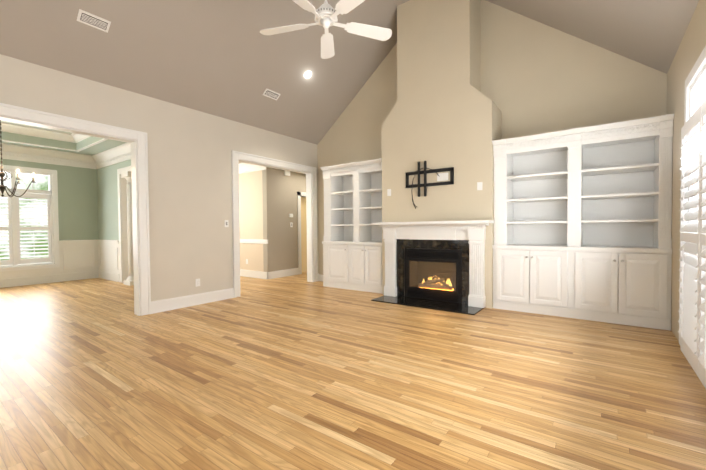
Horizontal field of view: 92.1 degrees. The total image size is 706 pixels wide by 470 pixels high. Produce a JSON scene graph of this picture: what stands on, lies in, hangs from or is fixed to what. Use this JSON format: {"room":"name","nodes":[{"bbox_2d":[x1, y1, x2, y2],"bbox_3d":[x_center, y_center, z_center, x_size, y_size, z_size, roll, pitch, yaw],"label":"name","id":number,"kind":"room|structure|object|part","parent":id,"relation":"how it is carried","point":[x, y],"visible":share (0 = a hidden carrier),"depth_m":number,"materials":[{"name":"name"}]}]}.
{"room":"living room","nodes":[
{"label":"living room","id":0,"kind":"room"},
{"bbox_2d":[0,158,98,266],"bbox_3d":[-7.734,-0.630,6.846,0.150,3.500,4.600,0,1,36],"label":"wall","id":1,"kind":"structure","parent":0,"point":[77,204],"depth_m":8.17,"materials":[{"name":"green paint"}]},
{"bbox_2d":[0,164,59,271],"bbox_3d":[-7.707,-0.345,6.834,0.209,2.250,2.740,0,1,36],"label":"dining room window","id":2,"kind":"structure","parent":1,"relation":"in","point":[15,261],"depth_m":7.54,"materials":[{"name":"white wood"}]},
{"bbox_2d":[0,143,90,168],"bbox_3d":[-7.629,-1.749,6.733,0.140,0.300,3.990,0,1,36],"label":"crown molding","id":3,"kind":"structure","parent":1,"relation":"attached to","point":[12,152],"depth_m":7.67,"materials":[{"name":"white wood"}]},
{"bbox_2d":[0,120,126,155],"bbox_3d":[-5.714,-2.126,5.333,4.880,0.480,4.300,0,1,36],"label":"ceiling","id":4,"kind":"structure","parent":0,"point":[101,147],"depth_m":7.30,"materials":[{"name":"green paint"}]},
{"bbox_2d":[0,120,35,196],"bbox_3d":[-5.629,-1.411,5.439,0.765,1.592,0.799,0,1,36],"label":"chandelier","id":5,"kind":"object","parent":4,"relation":"hanging from","point":[3,187],"visible":0.94,"depth_m":5.44,"materials":[{"name":"brown metal"}]},
{"bbox_2d":[0,122,70,149],"bbox_3d":[-7.211,-2.046,6.421,0.180,0.340,2.910,0,1,36],"label":"crown molding","id":6,"kind":"structure","parent":4,"relation":"attached to","point":[5,127],"depth_m":7.12,"materials":[{"name":"white wood"}]},
{"bbox_2d":[69,133,107,151],"bbox_3d":[-4.794,-2.070,6.596,3.880,0.340,0.180,0,1,36],"label":"crown molding","id":7,"kind":"structure","parent":4,"relation":"attached to","point":[75,138],"depth_m":7.47,"materials":[{"name":"white wood"}]},
{"bbox_2d":[97,159,130,239],"bbox_3d":[-4.391,-0.664,7.162,4.880,3.500,0.150,0,1,36],"label":"wall","id":8,"kind":"structure","parent":0,"point":[107,191],"depth_m":8.12,"materials":[{"name":"green paint"}]},
{"bbox_2d":[91,143,130,168],"bbox_3d":[-4.492,-1.781,7.014,4.880,0.300,0.160,0,1,36],"label":"crown molding","id":9,"kind":"structure","parent":8,"relation":"attached to","point":[116,154],"depth_m":7.78,"materials":[{"name":"white wood"}]},
{"bbox_2d":[117,166,130,282],"bbox_3d":[-4.237,-0.201,7.063,2.600,2.575,0.200,0,1,36],"label":"door frame","id":10,"kind":"structure","parent":8,"relation":"attached to","point":[122,227],"depth_m":7.71,"materials":[{"name":"white wood"}]},
{"bbox_2d":[0,54,318,315],"bbox_3d":[-2.739,-0.436,5.160,0.150,3.100,11.450,0,1,36],"label":"wall","id":11,"kind":"structure","parent":0,"point":[190,185],"depth_m":5.15,"materials":[{"name":"beige paint"}]},
{"bbox_2d":[0,103,317,315],"bbox_3d":[-2.772,-0.163,5.118,0.224,2.555,6.380,0,1,36],"label":"door frame","id":12,"kind":"structure","parent":11,"relation":"attached to","point":[138,140],"depth_m":4.75,"materials":[{"name":"white wood"}]},
{"bbox_2d":[151,288,233,313],"bbox_3d":[-2.479,1.022,5.381,0.028,0.170,1.360,0,1,36],"label":"baseboard","id":13,"kind":"structure","parent":11,"relation":"attached to","point":[158,306],"depth_m":5.30,"materials":[{"name":"white wood"}]},
{"bbox_2d":[195,279,199,286],"bbox_3d":[-2.468,0.756,5.409,0.008,0.120,0.075,0,1,36],"label":"outlet","id":14,"kind":"object","parent":11,"relation":"attached to","point":[197,281],"visible":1,"depth_m":5.40,"materials":[{"name":"white plastic"}]},
{"bbox_2d":[224,220,228,226],"bbox_3d":[-2.162,-0.195,5.817,0.012,0.120,0.075,0,1,36],"label":"light switch","id":15,"kind":"object","parent":11,"relation":"attached to","point":[226,223],"visible":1,"depth_m":5.81,"materials":[{"name":"white plastic"}]},
{"bbox_2d":[239,170,263,271],"bbox_3d":[-3.114,-0.416,8.900,2.500,2.910,0.150,0,1,36],"label":"wall","id":16,"kind":"structure","parent":0,"point":[250,207],"depth_m":8.35,"materials":[{"name":"paint"}]},
{"bbox_2d":[262,167,305,271],"bbox_3d":[-1.204,-0.440,9.271,0.150,2.910,3.000,0,1,36],"label":"wall","id":17,"kind":"structure","parent":0,"point":[280,189],"depth_m":8.34,"materials":[{"name":"paint"}]},
{"bbox_2d":[238,163,305,278],"bbox_3d":[-2.201,-0.394,9.831,2.580,2.810,2.970,0,1,36],"label":"trim","id":18,"kind":"structure","parent":17,"relation":"attached to","point":[245,168],"depth_m":8.44,"materials":[{"name":"white wood"}]},
{"bbox_2d":[284,170,289,175],"bbox_3d":[-1.642,-1.545,8.490,0.050,0.120,0.170,0,1,36],"label":"door chime","id":19,"kind":"object","parent":17,"relation":"attached to","point":[286,173],"visible":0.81,"depth_m":8.46,"materials":[{"name":"white plastic"}]},
{"bbox_2d":[301,197,306,272],"bbox_3d":[-1.264,-0.086,9.354,0.020,2.200,1.050,0,1,36],"label":"wall","id":20,"kind":"structure","parent":0,"point":[303,237],"depth_m":9.23,"materials":[{"name":"brown paint"}]},
{"bbox_2d":[0,0,698,144],"bbox_3d":[-1.038,-2.874,2.389,6.137,2.139,9.080,0,1,36],"label":"ceiling","id":21,"kind":"structure","parent":0,"point":[226,59],"depth_m":4.61,"materials":[{"name":"beige paint"}]},
{"bbox_2d":[77,9,110,32],"bbox_3d":[-2.898,-2.393,3.806,0.112,0.092,0.290,0,1,36],"label":"ceiling vent","id":22,"kind":"object","parent":21,"relation":"in","point":[91,20],"visible":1,"depth_m":3.79,"materials":[{"name":"white metal"}]},
{"bbox_2d":[263,88,280,99],"bbox_3d":[-1.406,-2.433,5.887,0.112,0.092,0.310,0,1,36],"label":"ceiling vent","id":23,"kind":"object","parent":21,"relation":"in","point":[269,93],"visible":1,"depth_m":5.87,"materials":[{"name":"white metal"}]},
{"bbox_2d":[303,70,311,78],"bbox_3d":[-0.791,-2.805,5.948,0.138,0.112,0.170,0,1,36],"label":"recessed light","id":24,"kind":"object","parent":21,"relation":"in","point":[307,74],"visible":1,"depth_m":5.93,"materials":[{"name":"white"}]},
{"bbox_2d":[260,0,391,58],"bbox_3d":[-0.294,-2.933,3.306,1.378,1.789,1.339,0,1,36],"label":"fan","id":25,"kind":"object","parent":21,"relation":"hanging from","point":[326,13],"visible":1,"depth_m":3.44,"materials":[{"name":"white wood"}]},
{"bbox_2d":[0,272,705,469],"bbox_3d":[-2.370,1.177,4.842,12.500,0.120,11.800,0,1,36],"label":"floor","id":26,"kind":"structure","parent":0,"point":[296,372],"depth_m":2.56,"materials":[{"name":"brown wood"}]},
{"bbox_2d":[121,171,133,285],"bbox_3d":[-4.823,-0.142,7.491,0.340,2.448,0.340,0,1,36],"label":"column","id":27,"kind":"structure","parent":26,"relation":"on","point":[129,281],"depth_m":7.38,"materials":[{"name":"white wood"}]},
{"bbox_2d":[320,158,382,293],"bbox_3d":[0.098,-0.163,6.726,1.476,2.440,0.542,0,1,36],"label":"bookcase","id":28,"kind":"object","parent":26,"relation":"on","point":[352,250],"visible":0.94,"depth_m":6.70,"materials":[{"name":"white wood"}]},
{"bbox_2d":[371,220,493,314],"bbox_3d":[1.240,0.429,5.460,1.920,1.290,0.943,0,1,36],"label":"fireplace","id":29,"kind":"object","parent":26,"relation":"on","point":[434,272],"visible":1,"depth_m":5.43,"materials":[{"name":"white wood"}]},
{"bbox_3d":[1.281,0.653,5.517,0.800,0.440,0.003,0,1,36],"label":"glass","id":30,"kind":"part","parent":29,"relation":"part of","materials":[{"name":"clear glass"}]},
{"bbox_2d":[492,113,673,330],"bbox_3d":[2.969,-0.143,4.604,1.929,2.440,0.592,0,1,36],"label":"bookcase","id":31,"kind":"object","parent":26,"relation":"on","point":[582,222],"visible":0.98,"depth_m":4.46,"materials":[{"name":"white wood"}]},
{"bbox_2d":[382,0,500,308],"bbox_3d":[1.429,-1.438,5.702,1.860,5.010,0.578,0,1,36],"label":"wall","id":32,"kind":"structure","parent":0,"point":[445,112],"depth_m":5.37,"materials":[{"name":"beige paint"}]},
{"bbox_2d":[405,161,453,208],"bbox_3d":[1.208,-0.815,5.471,0.820,0.763,0.076,0,1,36],"label":"mount","id":33,"kind":"object","parent":32,"relation":"attached to","point":[440,176],"visible":0.98,"depth_m":5.48,"materials":[{"name":"black metal"}]},
{"bbox_2d":[477,182,481,189],"bbox_3d":[1.877,-0.723,5.032,0.075,0.120,0.008,0,1,36],"label":"light switch","id":34,"kind":"object","parent":32,"relation":"attached to","point":[479,185],"visible":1,"depth_m":5.03,"materials":[{"name":"white plastic"}]},
{"bbox_2d":[317,0,666,274],"bbox_3d":[1.603,-1.481,6.027,6.137,5.080,0.150,0,1,36],"label":"wall","id":35,"kind":"structure","parent":0,"point":[537,77],"depth_m":5.13,"materials":[{"name":"beige paint"}]},
{"bbox_2d":[318,273,323,280],"bbox_3d":[-0.563,0.960,7.567,0.550,0.170,0.020,0,1,36],"label":"baseboard","id":36,"kind":"structure","parent":35,"relation":"attached to","point":[320,277],"depth_m":7.68,"materials":[{"name":"white wood"}]},
{"bbox_2d":[667,0,705,340],"bbox_3d":[1.402,-0.378,0.677,0.150,3.100,9.080,0,1,36],"label":"wall","id":37,"kind":"structure","parent":0,"point":[692,45],"depth_m":3.58,"materials":[{"name":"beige paint"}]},
{"bbox_2d":[678,46,705,388],"bbox_3d":[2.196,-0.139,1.850,0.243,2.560,3.380,0,1,36],"label":"window","id":38,"kind":"structure","parent":37,"relation":"in","point":[692,305],"depth_m":2.80,"materials":[{"name":"white wood"}]},
{"bbox_3d":[-7.011,-0.568,3.567,4.880,3.500,0.150,0,1,36],"label":"wall","id":39,"kind":"structure","parent":0,"visible":0},
{"bbox_2d":[0,240,97,287],"bbox_3d":[-7.627,0.640,6.839,0.045,0.960,4.240,0,1,36],"label":"wainscoting","id":40,"kind":"structure","parent":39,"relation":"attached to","point":[84,259],"depth_m":8.03,"materials":[{"name":"white wood"}]},
{"bbox_2d":[97,240,119,281],"bbox_3d":[-5.852,0.598,8.140,1.260,0.960,0.045,0,1,36],"label":"trim","id":41,"kind":"structure","parent":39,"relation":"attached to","point":[107,250],"depth_m":8.15,"materials":[{"name":"white wood"}]},
{"label":"outside","id":42,"kind":"structure","parent":0,"visible":0},
{"bbox_2d":[0,172,48,259],"bbox_3d":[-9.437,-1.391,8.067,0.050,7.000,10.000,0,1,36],"label":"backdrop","id":43,"kind":"structure","parent":42,"point":[41,181],"depth_m":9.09,"materials":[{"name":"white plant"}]}
]}

